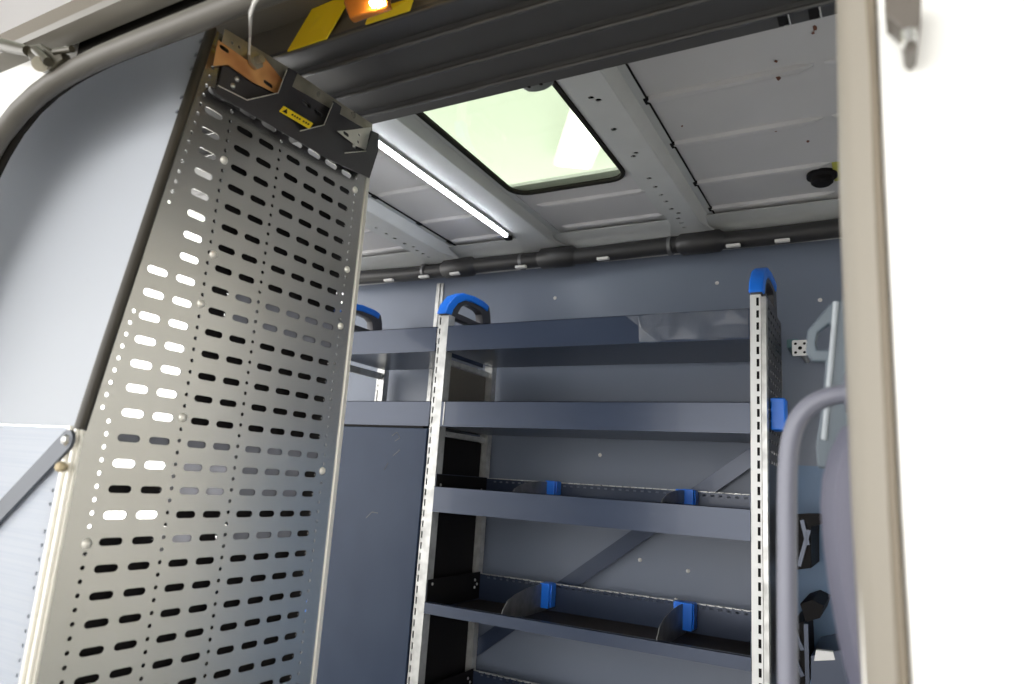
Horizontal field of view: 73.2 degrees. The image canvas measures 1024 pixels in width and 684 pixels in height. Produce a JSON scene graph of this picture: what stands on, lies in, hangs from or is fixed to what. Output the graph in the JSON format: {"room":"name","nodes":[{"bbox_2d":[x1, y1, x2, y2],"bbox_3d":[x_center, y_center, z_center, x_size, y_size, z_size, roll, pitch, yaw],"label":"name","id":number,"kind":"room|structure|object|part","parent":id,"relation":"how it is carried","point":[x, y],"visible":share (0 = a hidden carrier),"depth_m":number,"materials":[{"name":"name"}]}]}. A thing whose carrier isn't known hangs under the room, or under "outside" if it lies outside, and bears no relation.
{"room":"vehicle interior","nodes":[
{"label":"vehicle interior","id":0,"kind":"room"},
{"bbox_2d":[168,86,615,221],"bbox_3d":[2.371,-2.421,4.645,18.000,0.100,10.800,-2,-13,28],"label":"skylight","id":1,"kind":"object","parent":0,"point":[516,134],"depth_m":6.84,"materials":[{"name":"grey"}]},
{"bbox_2d":[554,109,599,168],"bbox_3d":[0.704,-2.035,6.592,0.400,0.090,1.484,5,-12,-4],"label":"lamp","id":2,"kind":"object","parent":1,"relation":"attached to","point":[577,148],"visible":0.54,"depth_m":6.86,"materials":[{"name":"white"}]},
{"bbox_2d":[0,0,838,259],"bbox_3d":[0.252,-0.540,1.686,3.200,0.046,1.810,-2,-13,28],"label":"ceiling","id":3,"kind":"structure","parent":0,"point":[727,97],"depth_m":1.75,"materials":[{"name":"white metal"}]},
{"bbox_2d":[416,81,624,194],"bbox_3d":[0.029,-0.541,1.838,0.383,0.012,0.644,-2,-13,28],"label":"window frame","id":4,"kind":"structure","parent":3,"relation":"attached to","point":[422,115],"depth_m":1.94,"materials":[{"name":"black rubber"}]},
{"bbox_2d":[806,168,837,187],"bbox_3d":[0.864,-0.453,1.923,0.080,0.032,0.080,-2,-13,28],"label":"ceiling vent","id":5,"kind":"object","parent":3,"relation":"in","point":[821,177],"visible":0.98,"depth_m":1.90,"materials":[{"name":"black plastic"}]},
{"bbox_2d":[832,161,838,180],"bbox_3d":[0.915,-0.471,1.893,0.062,0.002,0.120,-2,-13,28],"label":"sticker","id":6,"kind":"object","parent":3,"relation":"attached to","point":[835,165],"visible":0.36,"depth_m":1.88,"materials":[{"name":"yellow paper"}]},
{"bbox_2d":[0,73,865,683],"bbox_3d":[0.185,0.353,1.489,3.200,2.010,1.980,-2,-13,28],"label":"wall","id":7,"kind":"structure","parent":0,"point":[609,172],"depth_m":2.14,"materials":[{"name":"white metal"}]},
{"bbox_2d":[0,38,75,72],"bbox_3d":[-0.723,-0.427,0.996,0.345,0.146,0.039,-2,-13,28],"label":"roller arm","id":8,"kind":"object","parent":7,"relation":"attached to","point":[43,59],"visible":1,"depth_m":0.92,"materials":[{"name":"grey metal"}]},
{"bbox_3d":[-0.773,-0.446,1.025,0.233,0.104,0.020,-2,-13,28],"label":"rod","id":9,"kind":"part","parent":8,"relation":"part of","materials":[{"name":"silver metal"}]},
{"bbox_2d":[0,43,78,89],"bbox_3d":[-1.136,-0.381,1.251,1.150,0.070,0.016,-2,-13,28],"label":"trim","id":10,"kind":"structure","parent":7,"relation":"attached to","point":[24,71],"depth_m":1.03,"materials":[{"name":"white paint"}]},
{"bbox_2d":[0,0,181,72],"bbox_3d":[-0.691,-0.432,1.005,2.170,0.029,0.036,-2,-13,28],"label":"trim","id":11,"kind":"structure","parent":7,"relation":"attached to","point":[106,15],"depth_m":0.94,"materials":[{"name":"grey paint"}]},
{"bbox_2d":[0,0,283,157],"bbox_3d":[-0.345,0.368,0.618,1.216,1.563,0.027,-2,-13,28],"label":"trim","id":12,"kind":"structure","parent":7,"relation":"attached to","point":[208,14],"depth_m":0.87,"materials":[{"name":"grey metal"}]},
{"bbox_2d":[77,0,206,54],"bbox_3d":[-0.173,-0.429,0.752,1.020,0.054,0.006,-2,-13,28],"label":"trim","id":13,"kind":"structure","parent":7,"relation":"attached to","point":[85,45],"depth_m":0.93,"materials":[{"name":"black rubber"}]},
{"bbox_2d":[0,0,284,176],"bbox_3d":[-0.327,0.360,0.631,1.196,1.543,0.013,-2,-13,28],"label":"trim","id":14,"kind":"structure","parent":7,"relation":"attached to","point":[15,141],"depth_m":0.99,"materials":[{"name":"black rubber"}]},
{"bbox_2d":[18,27,378,683],"bbox_3d":[-0.416,0.161,1.034,0.045,1.285,0.471,-2,-13,28],"label":"perforated panel","id":15,"kind":"object","parent":7,"relation":"attached to","point":[211,595],"depth_m":1.02,"materials":[{"name":"silver metal"}]},
{"bbox_2d":[0,425,67,683],"bbox_3d":[-0.791,0.435,0.908,0.519,0.652,0.008,-2,-13,28],"label":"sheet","id":16,"kind":"object","parent":15,"relation":"attached to","point":[23,533],"visible":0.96,"depth_m":0.84,"materials":[{"name":"white plastic"}]},
{"bbox_2d":[0,430,75,523],"bbox_3d":[-0.737,0.294,0.893,0.457,0.370,0.017,-2,-13,28],"label":"bar","id":17,"kind":"object","parent":16,"relation":"attached to","point":[51,457],"visible":1,"depth_m":0.85,"materials":[{"name":"grey metal"}]},
{"bbox_3d":[-0.535,0.148,0.817,0.015,0.013,0.018,4,-12,-2],"label":"knob","id":18,"kind":"part","parent":17,"relation":"part of","materials":[{"name":"beige metal"}]},
{"bbox_2d":[0,31,204,425],"bbox_3d":[-0.726,-0.171,1.069,0.528,0.602,0.092,-2,-13,28],"label":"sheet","id":19,"kind":"object","parent":15,"relation":"attached to","point":[76,188],"visible":0.85,"depth_m":1.02,"materials":[{"name":"grey"}]},
{"bbox_3d":[-0.488,-0.181,0.937,0.015,0.609,0.097,-2,-13,28],"label":"edge trim","id":20,"kind":"part","parent":15,"relation":"part of","materials":[{"name":"grey metal"}]},
{"bbox_2d":[213,40,281,92],"bbox_3d":[-0.398,-0.426,1.076,0.022,0.068,0.135,-2,-13,28],"label":"plate","id":21,"kind":"object","parent":15,"relation":"attached to","point":[256,69],"visible":1,"depth_m":1.07,"materials":[{"name":"metal"}]},
{"bbox_3d":[-0.351,-0.385,1.175,0.021,0.124,0.362,-2,-13,28],"label":"bracket","id":22,"kind":"part","parent":15,"relation":"part of","materials":[{"name":"black metal"}]},
{"bbox_3d":[-0.353,-0.426,1.187,0.005,0.067,0.347,-2,-13,28],"label":"top strip","id":23,"kind":"part","parent":15,"relation":"part of","materials":[{"name":"black metal"}]},
{"bbox_2d":[0,0,455,77],"bbox_3d":[-0.514,-0.453,1.073,2.420,0.179,0.211,-2,-13,28],"label":"trim","id":24,"kind":"structure","parent":7,"relation":"attached to","point":[275,27],"depth_m":1.11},
{"bbox_2d":[248,0,257,54],"bbox_3d":[-0.335,-0.408,0.889,0.011,0.176,0.358,9,-13,-24],"label":"rod","id":25,"kind":"object","parent":7,"relation":"attached to","point":[254,2],"visible":1,"depth_m":0.81,"materials":[{"name":"white metal"}]},
{"bbox_2d":[287,0,344,51],"bbox_3d":[-0.300,-0.496,1.076,0.133,0.057,0.012,-4,-14,34],"label":"tape","id":26,"kind":"object","parent":7,"relation":"attached to","point":[322,19],"visible":1,"depth_m":1.07,"materials":[{"name":"yellow plastic"}]},
{"bbox_2d":[344,0,391,22],"bbox_3d":[-0.205,-0.482,0.966,0.083,0.056,0.025,-2,-13,28],"label":"marker lamp","id":27,"kind":"object","parent":7,"relation":"attached to","point":[357,10],"visible":1,"depth_m":0.96,"materials":[{"name":"orange plastic"}]},
{"bbox_3d":[-0.187,-0.467,0.941,0.019,0.019,0.006,-2,-13,28],"label":"bulb","id":28,"kind":"part","parent":27,"relation":"part of","materials":[{"name":"beige glass"}]},
{"bbox_2d":[365,0,412,24],"bbox_3d":[-0.178,-0.483,1.001,0.099,0.012,0.018,-2,-13,28],"label":"tape","id":29,"kind":"object","parent":7,"relation":"attached to","point":[403,6],"visible":0.67,"depth_m":1.00,"materials":[{"name":"yellow plastic"}]},
{"bbox_2d":[346,186,458,263],"bbox_3d":[-0.565,-0.473,2.265,0.182,0.046,1.270,-2,-13,28],"label":"trim","id":30,"kind":"structure","parent":7,"relation":"attached to","point":[383,220],"depth_m":2.52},
{"bbox_2d":[368,192,456,245],"bbox_3d":[-0.541,-0.491,2.256,0.142,0.007,1.270,-2,-13,28],"label":"trim","id":31,"kind":"structure","parent":7,"relation":"attached to","point":[375,197],"depth_m":2.45,"materials":[{"name":"black"}]},
{"bbox_2d":[379,138,512,240],"bbox_3d":[-0.239,-0.476,2.054,0.028,0.022,0.990,-2,-13,28],"label":"led strip","id":32,"kind":"object","parent":7,"relation":"attached to","point":[384,146],"visible":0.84,"depth_m":2.09,"materials":[{"name":"plastic"}]},
{"bbox_2d":[372,114,566,250],"bbox_3d":[-0.168,-0.496,2.054,0.182,0.034,1.270,-2,-13,28],"label":"trim","id":33,"kind":"structure","parent":7,"relation":"attached to","point":[410,135],"depth_m":2.05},
{"bbox_2d":[181,0,835,162],"bbox_3d":[-0.055,-0.468,1.137,3.170,0.030,0.188,-2,-13,28],"label":"trim","id":34,"kind":"structure","parent":7,"relation":"attached to","point":[545,2],"depth_m":1.09,"materials":[{"name":"grey"}]},
{"bbox_2d":[182,0,835,163],"bbox_3d":[-0.052,-0.564,1.150,3.170,0.244,0.317,-2,-13,28],"label":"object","id":35,"kind":"structure","parent":7,"relation":"attached to","point":[561,18],"depth_m":1.10,"materials":[{"name":"grey metal"}]},
{"bbox_2d":[523,81,552,91],"bbox_3d":[0.047,-0.465,1.250,0.060,0.013,0.030,-2,-13,28],"label":"plug","id":36,"kind":"object","parent":7,"relation":"attached to","point":[540,87],"visible":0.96,"depth_m":1.25,"materials":[{"name":"grey plastic"}]},
{"bbox_2d":[346,199,840,285],"bbox_3d":[0.595,-0.357,2.315,3.200,0.081,0.128,-2,-13,28],"label":"trim","id":37,"kind":"structure","parent":7,"relation":"attached to","point":[825,209],"depth_m":2.40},
{"bbox_2d":[338,218,840,285],"bbox_3d":[0.399,-0.323,2.433,2.641,0.078,0.078,-2,-13,28],"label":"cable conduit","id":38,"kind":"object","parent":37,"relation":"attached to","point":[716,240],"visible":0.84,"depth_m":2.43,"materials":[{"name":"grey plastic"}]},
{"bbox_2d":[557,64,713,236],"bbox_3d":[0.321,-0.511,1.792,0.162,0.046,1.270,-2,-13,28],"label":"trim","id":39,"kind":"structure","parent":7,"relation":"attached to","point":[621,106],"depth_m":1.75,"materials":[{"name":"white metal"}]},
{"bbox_2d":[590,64,714,213],"bbox_3d":[0.345,-0.529,1.784,0.122,0.007,1.270,-2,-13,28],"label":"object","id":40,"kind":"structure","parent":7,"relation":"attached to","point":[645,99],"depth_m":1.76,"materials":[{"name":"black"}]},
{"bbox_2d":[681,25,816,142],"bbox_3d":[0.614,-0.558,1.537,0.339,0.013,0.422,5,-12,-6],"label":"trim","id":41,"kind":"structure","parent":7,"relation":"attached to","point":[778,78],"depth_m":1.44,"materials":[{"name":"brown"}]},
{"bbox_2d":[777,14,790,26],"bbox_3d":[0.403,-0.482,1.023,0.017,0.011,0.038,-2,-13,28],"label":"clip","id":42,"kind":"object","parent":7,"relation":"attached to","point":[784,20],"visible":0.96,"depth_m":1.02,"materials":[{"name":"black plastic"}]},
{"bbox_2d":[777,373,847,683],"bbox_3d":[0.252,0.234,0.529,0.089,0.423,0.038,-8,-16,44],"label":"handle","id":43,"kind":"object","parent":7,"relation":"attached to","point":[802,413],"visible":0.94,"depth_m":0.56,"materials":[{"name":"grey metal"}]},
{"bbox_2d":[808,7,821,20],"bbox_3d":[0.441,-0.484,1.004,0.017,0.011,0.038,-2,-13,28],"label":"clip","id":44,"kind":"object","parent":7,"relation":"attached to","point":[813,13],"visible":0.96,"depth_m":1.01,"materials":[{"name":"black plastic"}]},
{"bbox_2d":[806,300,847,468],"bbox_3d":[0.346,0.045,0.753,0.046,0.185,0.014,-2,-13,28],"label":"plate","id":45,"kind":"object","parent":7,"relation":"attached to","point":[833,418],"visible":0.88,"depth_m":0.75,"materials":[{"name":"grey metal"}]},
{"bbox_2d":[820,426,861,683],"bbox_3d":[0.239,0.193,0.458,0.059,0.268,0.090,-2,-13,28],"label":"trim","id":46,"kind":"structure","parent":7,"relation":"attached to","point":[835,500],"depth_m":0.44,"materials":[{"name":"grey plastic"}]},
{"bbox_2d":[836,0,898,683],"bbox_3d":[0.203,0.314,0.367,0.028,1.640,0.089,-2,-13,28],"label":"trim","id":47,"kind":"structure","parent":7,"relation":"attached to","point":[862,326],"depth_m":0.40,"materials":[{"name":"brown paint"}]},
{"bbox_2d":[865,0,909,683],"bbox_3d":[0.192,0.304,0.326,0.012,1.640,0.006,-2,-13,28],"label":"trim","id":48,"kind":"structure","parent":7,"relation":"attached to","point":[893,494],"depth_m":0.38,"materials":[{"name":"brown"}]},
{"bbox_2d":[884,0,921,70],"bbox_3d":[0.227,-0.182,0.399,0.019,0.043,0.024,-2,-13,28],"label":"door hinge","id":49,"kind":"object","parent":7,"relation":"attached to","point":[902,17],"visible":1,"depth_m":0.39,"materials":[{"name":"grey metal"}]},
{"bbox_2d":[875,0,1023,683],"bbox_3d":[0.721,0.281,0.041,1.204,1.640,0.030,-2,-13,28],"label":"door","id":50,"kind":"structure","parent":7,"relation":"attached to","point":[952,124],"depth_m":0.37,"materials":[{"name":"white paint"}]},
{"bbox_2d":[347,239,842,683],"bbox_3d":[0.586,0.586,2.221,3.200,1.900,0.017,-2,-13,28],"label":"wall","id":51,"kind":"structure","parent":0,"point":[807,276],"depth_m":2.36,"materials":[{"name":"blue"}]},
{"bbox_2d":[426,283,443,400],"bbox_3d":[-0.317,-0.001,2.842,0.034,0.500,0.008,-2,-13,28],"label":"trim","id":52,"kind":"structure","parent":51,"relation":"attached to","point":[440,287],"depth_m":2.86,"materials":[{"name":"metal"}]},
{"bbox_2d":[787,339,797,355],"bbox_3d":[0.869,0.018,2.118,0.033,0.026,0.140,-2,-13,28],"label":"block","id":53,"kind":"object","parent":51,"relation":"attached to","point":[789,341],"visible":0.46,"depth_m":2.06,"materials":[{"name":"teal plastic"}]},
{"bbox_2d":[792,340,809,362],"bbox_3d":[0.876,0.038,2.073,0.042,0.046,0.202,-2,-13,28],"label":"plate","id":54,"kind":"object","parent":51,"relation":"attached to","point":[798,346],"visible":0.9,"depth_m":1.99,"materials":[{"name":"white metal"}]},
{"bbox_3d":[0.830,0.017,1.988,0.042,0.046,0.005,-2,-13,28],"label":"plate","id":55,"kind":"part","parent":54,"relation":"part of","materials":[{"name":"white metal"}]},
{"bbox_2d":[798,611,814,683],"bbox_3d":[0.797,0.832,1.878,0.048,0.169,0.282,-2,-13,28],"label":"holder","id":56,"kind":"object","parent":51,"relation":"attached to","point":[806,647],"visible":0.61,"depth_m":1.76,"materials":[{"name":"black"}]},
{"bbox_2d":[797,513,820,569],"bbox_3d":[0.842,0.553,1.927,0.066,0.149,0.272,-2,-13,28],"label":"bracket","id":57,"kind":"object","parent":51,"relation":"attached to","point":[808,524],"visible":0.81,"depth_m":1.83,"materials":[{"name":"black"}]},
{"bbox_2d":[800,590,829,621],"bbox_3d":[0.837,0.723,1.896,0.057,0.056,0.260,-2,-13,28],"label":"clip","id":58,"kind":"object","parent":51,"relation":"attached to","point":[813,606],"visible":0.94,"depth_m":1.79,"materials":[{"name":"black plastic"}]},
{"bbox_2d":[811,634,847,683],"bbox_3d":[0.853,0.854,1.829,0.087,0.128,0.305,-2,-13,28],"label":"box","id":59,"kind":"object","parent":51,"relation":"attached to","point":[827,665],"visible":0.84,"depth_m":1.71,"materials":[{"name":"grey plastic"}]},
{"bbox_3d":[0.780,0.783,1.720,0.048,0.028,0.020,-2,-13,28],"label":"lid","id":60,"kind":"part","parent":59,"relation":"part of","materials":[{"name":"white plastic"}]},
{"bbox_3d":[0.112,1.357,1.270,3.200,0.050,1.850,-2,-13,28],"label":"floor","id":61,"kind":"structure","parent":0,"visible":0},
{"bbox_2d":[290,304,482,683],"bbox_3d":[-0.448,0.676,2.483,0.513,1.694,0.390,-2,-13,28],"label":"tall cabinet","id":62,"kind":"object","parent":61,"relation":"on","point":[369,605],"visible":0.66,"depth_m":2.31,"materials":[{"name":"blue metal"}]},
{"bbox_3d":[-0.519,0.859,2.287,0.468,1.150,0.018,-2,-13,28],"label":"door","id":63,"kind":"part","parent":62,"relation":"part of","materials":[{"name":"blue metal"}]},
{"bbox_2d":[328,401,477,434],"bbox_3d":[-0.406,0.281,2.547,0.468,0.083,0.324,-2,-13,28],"label":"shelf","id":64,"kind":"object","parent":62,"relation":"attached to","point":[359,415],"depth_m":2.38,"materials":[{"name":"grey metal"}]},
{"bbox_2d":[335,327,482,369],"bbox_3d":[-0.390,0.032,2.598,0.468,0.086,0.324,-2,-13,28],"label":"shelf","id":65,"kind":"object","parent":62,"relation":"attached to","point":[406,348],"depth_m":2.47,"materials":[{"name":"grey metal"}]},
{"bbox_2d":[407,267,787,683],"bbox_3d":[0.268,0.647,2.107,1.098,1.694,0.391,-2,-13,28],"label":"shelf rack","id":66,"kind":"object","parent":61,"relation":"on","point":[453,595],"visible":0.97,"depth_m":2.12,"materials":[{"name":"metal"}]},
{"bbox_3d":[-0.221,0.912,2.321,0.003,1.158,0.294,-2,-13,28],"label":"panel","id":67,"kind":"part","parent":66,"relation":"part of","materials":[{"name":"black metal"}]},
{"bbox_3d":[-0.192,0.827,2.305,0.002,0.090,0.325,-2,-13,28],"label":"panel","id":68,"kind":"part","parent":66,"relation":"part of","materials":[{"name":"black metal"}]},
{"bbox_3d":[-0.212,1.140,2.240,0.002,0.090,0.325,-2,-13,28],"label":"panel","id":69,"kind":"part","parent":66,"relation":"part of","materials":[{"name":"black metal"}]},
{"bbox_3d":[-0.171,0.516,2.368,0.002,0.108,0.325,-2,-13,28],"label":"panel","id":70,"kind":"part","parent":66,"relation":"part of","materials":[{"name":"black metal"}]},
{"bbox_3d":[-0.176,0.210,2.466,0.003,0.215,0.294,-2,-13,28],"label":"panel","id":71,"kind":"part","parent":66,"relation":"part of","materials":[{"name":"grey metal"}]},
{"bbox_3d":[0.216,1.131,2.011,0.978,0.092,0.335,-2,-13,28],"label":"shelf","id":72,"kind":"part","parent":66,"relation":"part of","materials":[{"name":"grey metal"}]},
{"bbox_3d":[0.237,0.817,2.075,0.978,0.092,0.335,-2,-13,28],"label":"shelf","id":73,"kind":"part","parent":66,"relation":"part of","materials":[{"name":"grey metal"}]},
{"bbox_3d":[0.258,0.501,2.140,0.978,0.120,0.335,-2,-13,28],"label":"shelf","id":74,"kind":"part","parent":66,"relation":"part of","materials":[{"name":"grey metal"}]},
{"bbox_3d":[0.271,0.251,2.186,0.978,0.083,0.324,-2,-13,28],"label":"shelf","id":75,"kind":"part","parent":66,"relation":"part of","materials":[{"name":"grey metal"}]},
{"bbox_3d":[0.288,0.003,2.237,0.978,0.086,0.324,-2,-13,28],"label":"shelf","id":76,"kind":"part","parent":66,"relation":"part of","materials":[{"name":"grey metal"}]},
{"bbox_3d":[0.718,0.685,1.866,0.003,1.580,0.290,-2,-13,28],"label":"plate","id":77,"kind":"part","parent":66,"relation":"part of","materials":[{"name":"grey metal"}]}
]}

